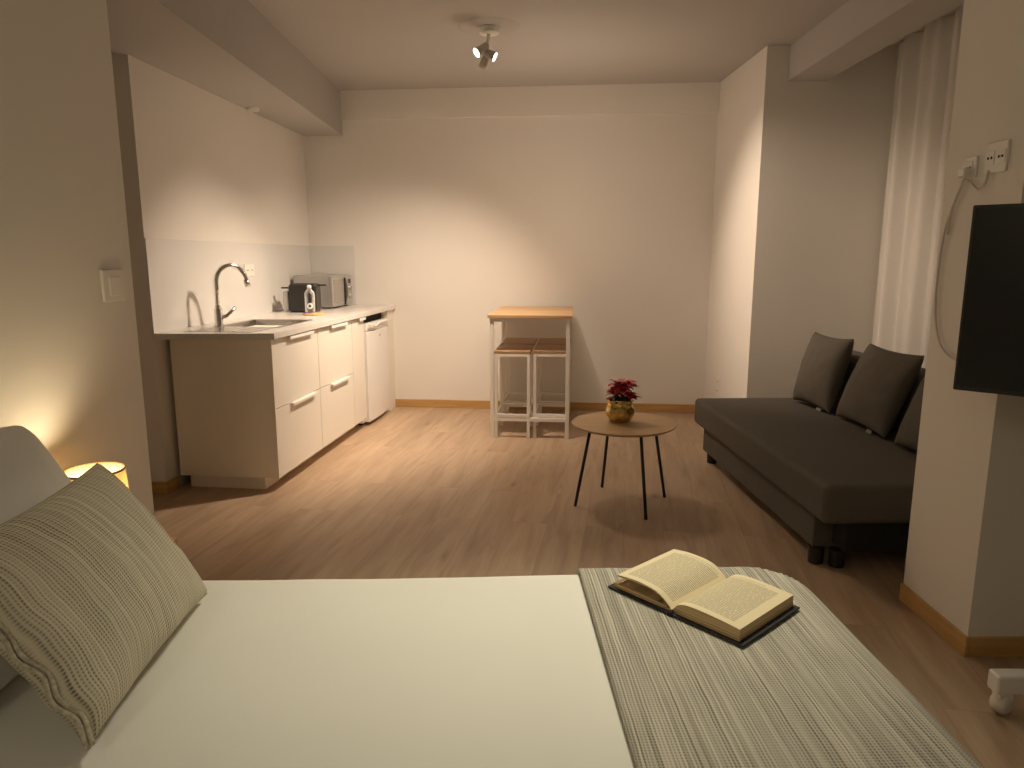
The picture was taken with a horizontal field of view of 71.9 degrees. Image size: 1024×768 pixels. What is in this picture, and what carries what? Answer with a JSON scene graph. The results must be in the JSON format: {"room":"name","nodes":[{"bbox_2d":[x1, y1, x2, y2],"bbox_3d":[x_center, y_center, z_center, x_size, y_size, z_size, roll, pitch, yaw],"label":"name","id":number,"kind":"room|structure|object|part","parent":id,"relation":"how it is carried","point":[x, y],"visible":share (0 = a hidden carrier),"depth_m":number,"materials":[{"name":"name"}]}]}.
{"room":"studio apartment","nodes":[
{"label":"studio apartment","id":0,"kind":"room"},
{"bbox_2d":[0,0,154,516],"bbox_3d":[-1.390,-0.135,0.585,0.120,2.700,3.800,0,10,0],"label":"wall","id":1,"kind":"structure","parent":0,"point":[70,367],"depth_m":2.10,"materials":[{"name":"paint"}]},
{"bbox_2d":[100,269,125,301],"bbox_3d":[-1.321,-0.327,2.344,0.016,0.104,0.124,0,10,0],"label":"light switch","id":2,"kind":"object","parent":1,"relation":"attached to","point":[112,281],"visible":1,"depth_m":2.33,"materials":[{"name":"white plastic"}]},
{"bbox_2d":[111,54,308,484],"bbox_3d":[-2.525,-0.948,5.138,1.550,2.700,2.750,0,10,0],"label":"wall","id":3,"kind":"structure","parent":0,"point":[198,165],"depth_m":4.14,"materials":[{"name":"paint"}]},
{"bbox_2d":[151,482,168,493],"bbox_3d":[-2.627,0.587,4.024,1.347,0.070,0.012,0,10,1],"label":"baseboard","id":4,"kind":"structure","parent":3,"relation":"attached to","point":[157,487],"depth_m":4.00,"materials":[{"name":"brown wood"}]},
{"bbox_2d":[167,476,179,492],"bbox_3d":[-1.953,0.579,4.069,0.012,0.070,0.111,1,10,6],"label":"baseboard","id":5,"kind":"structure","parent":3,"relation":"attached to","point":[173,484],"depth_m":4.06,"materials":[{"name":"brown wood"}]},
{"bbox_2d":[106,0,342,135],"bbox_3d":[-2.370,-1.974,4.219,1.860,0.355,4.000,0,10,0],"label":"ceiling beam","id":6,"kind":"structure","parent":3,"relation":"attached to","point":[227,49],"depth_m":3.89,"materials":[{"name":"paint"}]},
{"bbox_2d":[246,107,258,111],"bbox_3d":[-1.800,-1.905,4.902,0.090,0.022,0.090,0,10,0],"label":"smoke detector","id":7,"kind":"object","parent":6,"relation":"attached to","point":[249,109],"visible":1,"depth_m":4.88,"materials":[{"name":"white plastic"}]},
{"bbox_2d":[144,238,310,333],"bbox_3d":[-1.868,-0.744,5.027,0.006,0.512,2.465,1,10,4],"label":"backsplash","id":8,"kind":"structure","parent":3,"relation":"attached to","point":[180,273],"depth_m":4.47,"materials":[{"name":"grey glass"}]},
{"bbox_2d":[244,264,254,275],"bbox_3d":[-1.860,-0.806,5.002,0.012,0.085,0.150,1,10,4],"label":"wall socket","id":9,"kind":"object","parent":8,"relation":"attached to","point":[249,268],"visible":0.95,"depth_m":5.00,"materials":[{"name":"white plastic"}]},
{"bbox_2d":[304,113,717,404],"bbox_3d":[-0.044,-1.137,6.201,3.452,2.700,0.312,1,10,5],"label":"wall","id":10,"kind":"structure","parent":0,"point":[449,223],"depth_m":6.02,"materials":[{"name":"paint"}]},
{"bbox_2d":[310,246,355,304],"bbox_3d":[-1.575,-0.956,6.218,0.393,0.512,0.006,1,10,5],"label":"backsplash","id":11,"kind":"structure","parent":10,"relation":"attached to","point":[324,259],"depth_m":6.19,"materials":[{"name":"grey glass"}]},
{"bbox_2d":[340,82,719,119],"bbox_3d":[0.109,-2.320,5.801,3.114,0.230,0.030,1,10,5],"label":"ceiling beam","id":12,"kind":"structure","parent":10,"relation":"attached to","point":[700,97],"depth_m":5.78,"materials":[{"name":"paint"}]},
{"bbox_2d":[395,399,694,412],"bbox_3d":[0.302,0.192,6.240,2.727,0.070,0.012,1,10,5],"label":"baseboard","id":13,"kind":"structure","parent":10,"relation":"attached to","point":[399,402],"depth_m":6.23,"materials":[{"name":"brown wood"}]},
{"bbox_2d":[153,407,1023,767],"bbox_3d":[-0.250,0.892,2.800,6.300,0.100,8.000,0,10,0],"label":"floor","id":14,"kind":"structure","parent":0,"point":[406,492],"depth_m":3.58,"materials":[{"name":"brown wood"}]},
{"bbox_2d":[170,537,177,543],"bbox_3d":[-1.174,0.735,2.112,0.282,0.450,0.340,0,10,0],"label":"nightstand","id":15,"kind":"object","parent":14,"relation":"on","point":[175,539],"visible":0.04,"depth_m":2.23,"materials":[{"name":"brown wood"}]},
{"bbox_2d":[63,461,128,487],"bbox_3d":[-1.172,0.380,2.003,0.177,0.287,0.177,0,10,0],"label":"table lamp","id":16,"kind":"object","parent":15,"relation":"on","point":[118,469],"visible":0.16,"depth_m":2.02,"materials":[{"name":"fabric"}]},
{"bbox_2d":[191,426,354,488],"bbox_3d":[-1.563,0.434,4.866,0.460,0.075,1.540,1,10,7],"label":"kickboard","id":17,"kind":"object","parent":14,"relation":"on","point":[196,480],"visible":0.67,"depth_m":4.12,"materials":[{"name":"white wood"}]},
{"bbox_2d":[170,329,322,478],"bbox_3d":[-1.578,0.086,4.321,0.622,0.800,0.654,1,10,7],"label":"base cabinet","id":18,"kind":"object","parent":17,"relation":"on","point":[244,408],"visible":0.96,"depth_m":4.02,"materials":[{"name":"white wood"}]},
{"bbox_3d":[-1.627,0.141,4.010,0.600,0.798,0.016,1,10,7],"label":"panel","id":19,"kind":"part","parent":18,"relation":"part of","materials":[{"name":"white wood"}]},
{"bbox_2d":[154,305,394,339],"bbox_3d":[-1.546,-0.469,5.044,0.749,0.034,2.478,1,10,7],"label":"countertop","id":20,"kind":"structure","parent":18,"relation":"on","point":[338,314],"depth_m":4.47,"materials":[{"name":"white stone"}]},
{"bbox_2d":[213,263,250,326],"bbox_3d":[-1.690,-0.543,4.281,0.074,0.374,0.244,10,14,43],"label":"tap","id":21,"kind":"object","parent":20,"relation":"on","point":[219,317],"visible":1,"depth_m":4.23,"materials":[{"name":"silver metal"}]},
{"bbox_3d":[-1.708,-0.429,4.260,0.093,0.083,0.028,-5,11,-25],"label":"lever","id":22,"kind":"part","parent":21,"relation":"part of","materials":[{"name":"silver metal"}]},
{"bbox_3d":[-1.699,-0.595,4.285,0.029,0.274,0.225,9,13,41],"label":"spout","id":23,"kind":"part","parent":21,"relation":"part of","materials":[{"name":"silver metal"}]},
{"bbox_2d":[183,319,308,332],"bbox_3d":[-1.585,-0.288,4.353,0.425,0.154,0.825,1,10,7],"label":"sink","id":24,"kind":"object","parent":20,"relation":"in","point":[241,326],"visible":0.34,"depth_m":4.42,"materials":[{"name":"metal"}]},
{"bbox_3d":[-1.568,-0.313,4.492,0.425,0.153,0.540,1,10,7],"label":"bowl","id":25,"kind":"part","parent":24,"relation":"part of","materials":[{"name":"metal"}]},
{"bbox_2d":[281,283,325,312],"bbox_3d":[-1.587,-0.658,5.392,0.340,0.216,0.179,0,10,0],"label":"cooking pot","id":26,"kind":"object","parent":20,"relation":"on","point":[294,301],"visible":0.94,"depth_m":5.33,"materials":[{"name":"black metal"}]},
{"bbox_3d":[-1.714,-0.636,5.411,0.048,0.154,0.130,0,10,0],"label":"plate","id":27,"kind":"part","parent":26,"relation":"part of","materials":[{"name":"silver metal"}]},
{"bbox_3d":[-1.583,-0.558,5.420,0.190,0.010,0.140,0,10,0],"label":"plate","id":28,"kind":"part","parent":26,"relation":"part of","materials":[{"name":"black plastic"}]},
{"bbox_2d":[302,312,324,315],"bbox_3d":[-1.445,-0.511,5.143,0.160,0.014,0.160,0,10,0],"label":"serving board","id":29,"kind":"object","parent":20,"relation":"on","point":[311,313],"visible":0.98,"depth_m":5.08,"materials":[{"name":"brown wood"}]},
{"bbox_2d":[304,285,314,311],"bbox_3d":[-1.466,-0.617,5.116,0.072,0.202,0.073,0,10,0],"label":"water bottle","id":30,"kind":"object","parent":29,"relation":"on","point":[308,286],"visible":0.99,"depth_m":5.10,"materials":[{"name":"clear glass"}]},
{"bbox_2d":[293,274,351,308],"bbox_3d":[-1.580,-0.785,5.954,0.341,0.268,0.460,1,10,7],"label":"microwave oven","id":31,"kind":"object","parent":20,"relation":"on","point":[337,291],"visible":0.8,"depth_m":5.74,"materials":[{"name":"silver metal"}]},
{"bbox_3d":[-1.443,-0.775,5.881,0.020,0.246,0.345,1,10,7],"label":"door","id":32,"kind":"part","parent":31,"relation":"part of","materials":[{"name":"silver metal"}]},
{"bbox_3d":[-1.411,-0.792,6.003,0.014,0.225,0.048,1,10,7],"label":"handle","id":33,"kind":"part","parent":31,"relation":"part of","materials":[{"name":"black plastic"}]},
{"bbox_3d":[-1.416,-0.815,6.107,0.020,0.246,0.113,1,10,7],"label":"control panel","id":34,"kind":"part","parent":31,"relation":"part of","materials":[{"name":"silver metal"}]},
{"bbox_3d":[-1.299,-0.107,4.261,0.018,0.387,0.637,1,10,7],"label":"drawer","id":35,"kind":"part","parent":18,"relation":"part of","materials":[{"name":"white wood"}]},
{"bbox_3d":[-1.299,0.284,4.331,0.018,0.399,0.637,1,10,7],"label":"drawer","id":36,"kind":"part","parent":18,"relation":"part of","materials":[{"name":"white wood"}]},
{"bbox_3d":[-1.276,-0.297,4.266,0.026,0.017,0.350,1,10,7],"label":"handle","id":37,"kind":"part","parent":18,"relation":"part of","materials":[{"name":"silver metal"}]},
{"bbox_3d":[-1.276,0.089,4.337,0.026,0.017,0.355,1,10,7],"label":"handle","id":38,"kind":"part","parent":18,"relation":"part of","materials":[{"name":"white metal"}]},
{"bbox_2d":[249,320,354,447],"bbox_3d":[-1.501,-0.027,4.957,0.622,0.800,0.637,1,10,7],"label":"base cabinet","id":39,"kind":"object","parent":17,"relation":"on","point":[335,356],"visible":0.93,"depth_m":4.88,"materials":[{"name":"white wood"}]},
{"bbox_3d":[-1.223,-0.219,4.889,0.018,0.387,0.637,1,10,7],"label":"drawer","id":40,"kind":"part","parent":39,"relation":"part of","materials":[{"name":"white wood"}]},
{"bbox_3d":[-1.223,0.172,4.959,0.018,0.399,0.637,1,10,7],"label":"drawer","id":41,"kind":"part","parent":39,"relation":"part of","materials":[{"name":"white wood"}]},
{"bbox_3d":[-1.201,-0.408,4.888,0.026,0.017,0.310,1,10,7],"label":"handle","id":42,"kind":"part","parent":39,"relation":"part of","materials":[{"name":"silver metal"}]},
{"bbox_3d":[-1.202,-0.021,4.952,0.026,0.017,0.340,1,10,7],"label":"handle","id":43,"kind":"part","parent":39,"relation":"part of","materials":[{"name":"white metal"}]},
{"bbox_2d":[351,317,366,425],"bbox_3d":[-1.447,-0.107,5.404,0.622,0.800,0.269,1,10,7],"label":"base cabinet","id":44,"kind":"object","parent":17,"relation":"on","point":[357,325],"visible":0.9,"depth_m":5.36,"materials":[{"name":"white wood"}]},
{"bbox_2d":[358,313,390,424],"bbox_3d":[-1.352,-0.147,5.859,0.579,0.870,0.580,1,10,7],"label":"mini fridge","id":45,"kind":"object","parent":14,"relation":"on","point":[375,327],"visible":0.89,"depth_m":5.73,"materials":[{"name":"white metal"}]},
{"bbox_3d":[-1.115,-0.485,5.759,0.058,0.058,0.560,1,10,7],"label":"panel","id":46,"kind":"part","parent":45,"relation":"part of","materials":[{"name":"white plastic"}]},
{"bbox_3d":[-1.115,-0.099,5.828,0.058,0.717,0.560,1,10,7],"label":"door","id":47,"kind":"part","parent":45,"relation":"part of","materials":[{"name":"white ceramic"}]},
{"bbox_3d":[-1.073,-0.494,5.753,0.014,0.035,0.560,1,10,7],"label":"handle","id":48,"kind":"part","parent":45,"relation":"part of","materials":[{"name":"white plastic"}]},
{"bbox_2d":[381,310,395,410],"bbox_3d":[-1.306,-0.219,6.246,0.500,0.876,0.223,1,10,7],"label":"filler panel","id":49,"kind":"object","parent":14,"relation":"on","point":[387,314],"visible":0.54,"depth_m":6.20,"materials":[{"name":"white laminate"}]},
{"bbox_2d":[494,344,532,437],"bbox_3d":[0.019,0.046,5.398,0.264,0.652,0.400,1,10,5],"label":"bar stool","id":50,"kind":"object","parent":14,"relation":"on","point":[503,350],"visible":1,"depth_m":5.24,"materials":[{"name":"white wood"}]},
{"bbox_3d":[-0.118,0.087,5.226,0.022,0.632,0.022,1,10,5],"label":"leg","id":51,"kind":"part","parent":50,"relation":"part of","materials":[{"name":"white metal"}]},
{"bbox_3d":[-0.084,0.022,5.595,0.022,0.632,0.022,1,10,5],"label":"leg","id":52,"kind":"part","parent":50,"relation":"part of","materials":[{"name":"white wood"}]},
{"bbox_3d":[0.019,-0.265,5.342,0.264,0.020,0.400,1,10,5],"label":"seat","id":53,"kind":"part","parent":50,"relation":"part of","materials":[{"name":"brown wood"}]},
{"bbox_3d":[0.019,-0.244,5.346,0.262,0.022,0.398,1,10,5],"label":"seat frame","id":54,"kind":"part","parent":50,"relation":"part of","materials":[{"name":"white metal"}]},
{"bbox_3d":[0.121,0.091,5.205,0.022,0.632,0.022,1,10,5],"label":"leg","id":55,"kind":"part","parent":50,"relation":"part of","materials":[{"name":"white metal"}]},
{"bbox_3d":[0.155,0.025,5.573,0.022,0.632,0.022,1,10,5],"label":"leg","id":56,"kind":"part","parent":50,"relation":"part of","materials":[{"name":"white wood"}]},
{"bbox_2d":[501,338,536,422],"bbox_3d":[0.065,-0.037,5.865,0.264,0.652,0.400,1,10,5],"label":"bar stool","id":57,"kind":"object","parent":14,"relation":"on","point":[513,341],"visible":0.54,"depth_m":5.76,"materials":[{"name":"white wood"}]},
{"bbox_3d":[-0.071,0.004,5.693,0.022,0.632,0.022,1,10,5],"label":"leg","id":58,"kind":"part","parent":57,"relation":"part of","materials":[{"name":"white metal"}]},
{"bbox_3d":[-0.037,-0.062,6.062,0.022,0.632,0.022,1,10,5],"label":"leg","id":59,"kind":"part","parent":57,"relation":"part of","materials":[{"name":"white metal"}]},
{"bbox_3d":[0.065,-0.348,5.810,0.264,0.020,0.400,1,10,5],"label":"seat","id":60,"kind":"part","parent":57,"relation":"part of","materials":[{"name":"brown wood"}]},
{"bbox_2d":[487,306,572,438],"bbox_3d":[0.170,-0.127,5.620,0.614,0.915,0.950,1,10,5],"label":"bar table","id":61,"kind":"object","parent":14,"relation":"on","point":[503,314],"visible":0.91,"depth_m":5.21,"materials":[{"name":"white wood"}]},
{"bbox_3d":[-0.146,-0.042,5.210,0.029,0.892,0.029,1,10,5],"label":"leg","id":62,"kind":"part","parent":61,"relation":"part of","materials":[{"name":"white metal"}]},
{"bbox_3d":[-0.066,-0.198,6.083,0.029,0.892,0.029,1,10,5],"label":"leg","id":63,"kind":"part","parent":61,"relation":"part of","materials":[{"name":"white metal"}]},
{"bbox_3d":[0.406,-0.034,5.161,0.029,0.892,0.029,1,10,5],"label":"leg","id":64,"kind":"part","parent":61,"relation":"part of","materials":[{"name":"white wood"}]},
{"bbox_3d":[0.486,-0.189,6.034,0.029,0.892,0.029,1,10,5],"label":"leg","id":65,"kind":"part","parent":61,"relation":"part of","materials":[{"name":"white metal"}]},
{"bbox_2d":[533,344,569,437],"bbox_3d":[0.306,0.046,5.399,0.264,0.652,0.400,1,10,5],"label":"bar stool","id":66,"kind":"object","parent":14,"relation":"on","point":[541,350],"visible":0.77,"depth_m":5.24,"materials":[{"name":"white wood"}]},
{"bbox_3d":[0.170,0.087,5.227,0.022,0.632,0.022,1,10,5],"label":"leg","id":67,"kind":"part","parent":66,"relation":"part of","materials":[{"name":"white metal"}]},
{"bbox_3d":[0.204,0.021,5.596,0.022,0.632,0.022,1,10,5],"label":"leg","id":68,"kind":"part","parent":66,"relation":"part of","materials":[{"name":"white wood"}]},
{"bbox_3d":[0.306,-0.265,5.343,0.264,0.020,0.400,1,10,5],"label":"seat","id":69,"kind":"part","parent":66,"relation":"part of","materials":[{"name":"brown wood"}]},
{"bbox_3d":[0.306,-0.244,5.347,0.262,0.022,0.398,1,10,5],"label":"seat frame","id":70,"kind":"part","parent":66,"relation":"part of","materials":[{"name":"white metal"}]},
{"bbox_2d":[537,338,570,413],"bbox_3d":[0.348,-0.034,5.850,0.264,0.652,0.400,1,10,5],"label":"bar stool","id":71,"kind":"object","parent":14,"relation":"on","point":[551,341],"visible":0.44,"depth_m":5.86,"materials":[{"name":"white metal"}]},
{"bbox_3d":[0.211,0.007,5.678,0.022,0.632,0.022,1,10,5],"label":"leg","id":72,"kind":"part","parent":71,"relation":"part of","materials":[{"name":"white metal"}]},
{"bbox_3d":[0.245,-0.059,6.046,0.022,0.632,0.022,1,10,5],"label":"leg","id":73,"kind":"part","parent":71,"relation":"part of","materials":[{"name":"white metal"}]},
{"bbox_3d":[0.348,-0.345,5.794,0.264,0.020,0.400,1,10,5],"label":"seat","id":74,"kind":"part","parent":71,"relation":"part of","materials":[{"name":"brown wood"}]},
{"bbox_2d":[572,412,676,519],"bbox_3d":[0.600,0.429,3.835,0.558,0.452,0.558,0,10,0],"label":"coffee table","id":75,"kind":"object","parent":14,"relation":"on","point":[641,425],"visible":0.89,"depth_m":3.75,"materials":[{"name":"brown wood"}]},
{"bbox_3d":[0.380,0.446,3.788,0.096,0.435,0.017,-2,10,-12],"label":"leg","id":76,"kind":"part","parent":75,"relation":"part of","materials":[{"name":"black metal"}]},
{"bbox_3d":[0.538,0.397,4.057,0.017,0.435,0.099,-3,10,-15],"label":"leg","id":77,"kind":"part","parent":75,"relation":"part of","materials":[{"name":"black metal"}]},
{"bbox_2d":[605,396,634,422],"bbox_3d":[0.583,0.140,3.812,0.156,0.124,0.156,0,10,0],"label":"vase","id":78,"kind":"object","parent":75,"relation":"on","point":[623,411],"visible":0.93,"depth_m":3.75,"materials":[{"name":"gold metal"}]},
{"bbox_2d":[605,378,641,403],"bbox_3d":[0.589,0.087,3.795,0.183,0.231,0.181,-4,11,-22],"label":"poinsettia","id":79,"kind":"object","parent":78,"relation":"in","point":[622,386],"visible":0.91,"depth_m":3.76,"materials":[{"name":"plant"}]},
{"bbox_3d":[0.674,0.475,3.620,0.017,0.435,0.098,-3,11,-18],"label":"leg","id":80,"kind":"part","parent":75,"relation":"part of","materials":[{"name":"black metal"}]},
{"bbox_3d":[0.818,0.424,3.910,0.098,0.435,0.017,-3,11,-19],"label":"leg","id":81,"kind":"part","parent":75,"relation":"part of","materials":[{"name":"black metal"}]},
{"bbox_2d":[694,350,925,567],"bbox_3d":[1.760,0.285,3.823,1.020,0.735,1.870,0,10,-2],"label":"sofa","id":82,"kind":"object","parent":14,"relation":"on","point":[841,486],"visible":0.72,"depth_m":3.33,"materials":[{"name":"grey fabric"}]},
{"bbox_3d":[1.310,0.478,4.620,0.068,0.076,0.067,0,10,-2],"label":"leg","id":83,"kind":"part","parent":82,"relation":"part of","materials":[{"name":"black plastic"}]},
{"bbox_3d":[1.750,0.335,3.832,1.000,0.170,1.870,0,10,-2],"label":"seat","id":84,"kind":"part","parent":82,"relation":"part of","materials":[{"name":"grey fabric"}]},
{"bbox_3d":[1.337,0.748,3.109,0.068,0.076,0.067,0,10,-2],"label":"leg","id":85,"kind":"part","parent":82,"relation":"part of","materials":[{"name":"black plastic"}]},
{"bbox_2d":[793,332,853,412],"bbox_3d":[1.911,-0.075,4.353,0.219,0.450,0.415,-3,10,-14],"label":"throw cushion","id":86,"kind":"object","parent":82,"relation":"on","point":[825,361],"visible":1,"depth_m":4.23,"materials":[{"name":"grey fabric"}]},
{"bbox_3d":[1.412,0.754,3.072,0.068,0.076,0.067,0,10,-2],"label":"leg","id":87,"kind":"part","parent":82,"relation":"part of","materials":[{"name":"black plastic"}]},
{"bbox_2d":[836,343,923,437],"bbox_3d":[1.975,0.028,3.821,0.234,0.435,0.528,-1,10,-4],"label":"throw cushion","id":88,"kind":"object","parent":82,"relation":"on","point":[881,382],"visible":1,"depth_m":3.68,"materials":[{"name":"grey fabric"}]},
{"bbox_3d":[2.159,0.085,3.801,0.220,0.332,1.830,0,10,-2],"label":"backrest","id":89,"kind":"part","parent":82,"relation":"part of","materials":[{"name":"grey fabric"}]},
{"bbox_2d":[894,376,924,450],"bbox_3d":[1.974,0.142,3.206,0.227,0.427,0.502,0,10,-1],"label":"throw cushion","id":90,"kind":"object","parent":82,"relation":"on","point":[907,436],"visible":0.18,"depth_m":3.32,"materials":[{"name":"grey fabric"}]},
{"bbox_2d":[987,669,1023,714],"bbox_3d":[1.742,0.550,2.008,0.675,0.850,0.600,0,10,0],"label":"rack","id":91,"kind":"object","parent":14,"relation":"on","point":[1004,684],"visible":1,"depth_m":2.05,"materials":[{"name":"white"}]},
{"bbox_3d":[-0.282,0.878,1.055,1.960,0.540,1.460,0,10,-2],"label":"bed","id":92,"kind":"object","parent":14,"relation":"on","visible":0},
{"bbox_2d":[0,575,635,767],"bbox_3d":[-0.269,0.849,1.051,2.006,0.510,1.535,0,10,-2],"label":"sheet","id":93,"kind":"object","parent":92,"relation":"on","point":[503,671],"visible":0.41,"depth_m":1.29,"materials":[{"name":"white fabric"}]},
{"bbox_2d":[0,425,70,690],"bbox_3d":[-1.019,0.342,1.326,0.281,0.406,0.685,0,10,-1],"label":"bed pillow","id":94,"kind":"object","parent":93,"relation":"on","point":[29,473],"visible":0.27,"depth_m":1.45,"materials":[{"name":"white fabric"}]},
{"bbox_2d":[0,463,206,750],"bbox_3d":[-0.775,0.367,1.310,0.256,0.321,0.516,-1,10,-4],"label":"woven cushion","id":95,"kind":"object","parent":93,"relation":"on","point":[92,585],"visible":1,"depth_m":1.19,"materials":[{"name":"beige fabric"}]},
{"bbox_2d":[577,567,982,767],"bbox_3d":[0.469,0.793,1.066,0.560,0.436,1.563,0,10,-2],"label":"throw blanket","id":96,"kind":"object","parent":93,"relation":"on","point":[806,692],"visible":0.77,"depth_m":1.24,"materials":[{"name":"beige fabric"}]},
{"bbox_2d":[608,549,799,646],"bbox_3d":[0.423,0.461,1.579,0.234,0.046,0.345,-9,13,-41],"label":"open book","id":97,"kind":"object","parent":96,"relation":"on","point":[688,587],"visible":1,"depth_m":1.54,"materials":[{"name":"beige paper"}]},
{"bbox_2d":[247,0,957,90],"bbox_3d":[-0.250,-1.865,2.308,6.300,0.100,8.000,0,10,0],"label":"ceiling","id":98,"kind":"structure","parent":0,"point":[355,44],"depth_m":4.47,"materials":[{"name":"paint"}]},
{"bbox_2d":[458,17,519,68],"bbox_3d":[-0.140,-2.046,4.307,0.380,0.244,0.380,0,10,0],"label":"ceiling spotlight","id":99,"kind":"object","parent":98,"relation":"attached to","point":[488,27],"visible":1,"depth_m":4.24,"materials":[{"name":"metal"}]},
{"bbox_3d":[-0.147,-2.085,4.301,0.036,0.097,0.021,0,10,0],"label":"stem","id":100,"kind":"part","parent":99,"relation":"part of","materials":[{"name":"white plastic"}]},
{"bbox_2d":[872,3,963,368],"bbox_3d":[2.502,-0.702,3.694,0.110,2.665,2.280,0,10,0],"label":"sheer curtain","id":101,"kind":"object","parent":98,"relation":"hanging from","point":[927,61],"visible":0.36,"depth_m":4.36,"materials":[{"name":"white fabric"}]},
{"bbox_2d":[704,46,898,397],"bbox_3d":[2.255,-1.029,5.596,1.190,2.700,1.420,0,10,0],"label":"wall","id":102,"kind":"structure","parent":0,"point":[801,167],"depth_m":4.90,"materials":[{"name":"paint"}]},
{"bbox_2d":[716,376,719,395],"bbox_3d":[1.666,0.017,5.712,0.011,0.150,0.075,0,10,-1],"label":"wall socket","id":103,"kind":"object","parent":102,"relation":"attached to","point":[718,378],"visible":1,"depth_m":5.69,"materials":[{"name":"white plastic"}]},
{"bbox_2d":[788,0,963,80],"bbox_3d":[1.962,-1.914,3.498,0.255,0.220,2.400,0,10,0],"label":"ceiling beam","id":104,"kind":"structure","parent":102,"relation":"attached to","point":[857,30],"depth_m":3.87,"materials":[{"name":"paint"}]},
{"bbox_2d":[903,0,1023,636],"bbox_3d":[2.190,-0.448,2.340,1.320,2.700,0.395,0,10,0],"label":"wall pillar","id":105,"kind":"structure","parent":0,"point":[965,554],"depth_m":2.35,"materials":[{"name":"paint"}]},
{"bbox_2d":[899,583,968,656],"bbox_3d":[1.524,0.848,2.565,0.012,0.070,0.407,0,10,0],"label":"baseboard","id":106,"kind":"structure","parent":105,"relation":"attached to","point":[957,639],"depth_m":2.53,"materials":[{"name":"brown wood"}]},
{"bbox_2d":[957,156,978,179],"bbox_3d":[1.512,-0.719,2.350,0.035,0.070,0.070,0,10,0],"label":"wall socket","id":107,"kind":"object","parent":105,"relation":"attached to","point":[970,165],"visible":1,"depth_m":2.33,"materials":[{"name":"white plastic"}]},
{"bbox_2d":[934,177,965,360],"bbox_3d":[1.537,-0.348,2.148,0.041,0.624,0.760,-1,10,-5],"label":"cable","id":108,"kind":"object","parent":107,"relation":"hanging from","point":[963,180],"visible":0.75,"depth_m":2.51,"materials":[{"name":"white plastic"}]},
{"bbox_2d":[965,161,972,173],"bbox_3d":[1.520,-0.719,2.350,0.003,0.042,0.038,0,10,0],"label":"socket","id":109,"kind":"object","parent":107,"relation":"attached to","point":[968,164],"depth_m":2.33,"materials":[{"name":"white plastic"}]},
{"bbox_2d":[953,203,1023,396],"bbox_3d":[1.800,-0.221,1.878,0.920,0.505,0.657,9,14,41],"label":"television","id":110,"kind":"object","parent":105,"relation":"attached to","point":[990,349],"visible":1,"depth_m":1.89,"materials":[{"name":"black plastic"}]},
{"bbox_2d":[967,637,1023,656],"bbox_3d":[2.140,0.882,2.371,1.220,0.070,0.012,0,10,0],"label":"baseboard","id":111,"kind":"structure","parent":105,"relation":"attached to","point":[978,646],"depth_m":2.37,"materials":[{"name":"brown wood"}]},
{"bbox_2d":[984,139,1010,174],"bbox_3d":[1.523,-0.713,2.219,0.011,0.095,0.100,0,10,0],"label":"wall socket","id":112,"kind":"object","parent":105,"relation":"attached to","point":[997,155],"visible":1,"depth_m":2.21,"materials":[{"name":"white plastic"}]},
{"bbox_2d":[946,170,989,234],"bbox_3d":[1.519,-0.602,2.359,0.011,0.196,0.193,0,10,0],"label":"cable","id":113,"kind":"object","parent":112,"relation":"attached to","point":[988,171],"visible":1,"depth_m":2.36,"materials":[{"name":"white plastic"}]},
{"bbox_2d":[985,151,994,165],"bbox_3d":[1.520,-0.717,2.244,0.003,0.042,0.038,0,10,0],"label":"socket","id":114,"kind":"object","parent":112,"relation":"attached to","point":[990,155],"depth_m":2.24,"materials":[{"name":"white plastic"}]},
{"bbox_2d":[996,148,1005,163],"bbox_3d":[1.520,-0.709,2.195,0.003,0.042,0.038,0,10,0],"label":"socket","id":115,"kind":"object","parent":112,"relation":"attached to","point":[1000,152],"depth_m":2.19,"materials":[{"name":"white plastic"}]}
]}

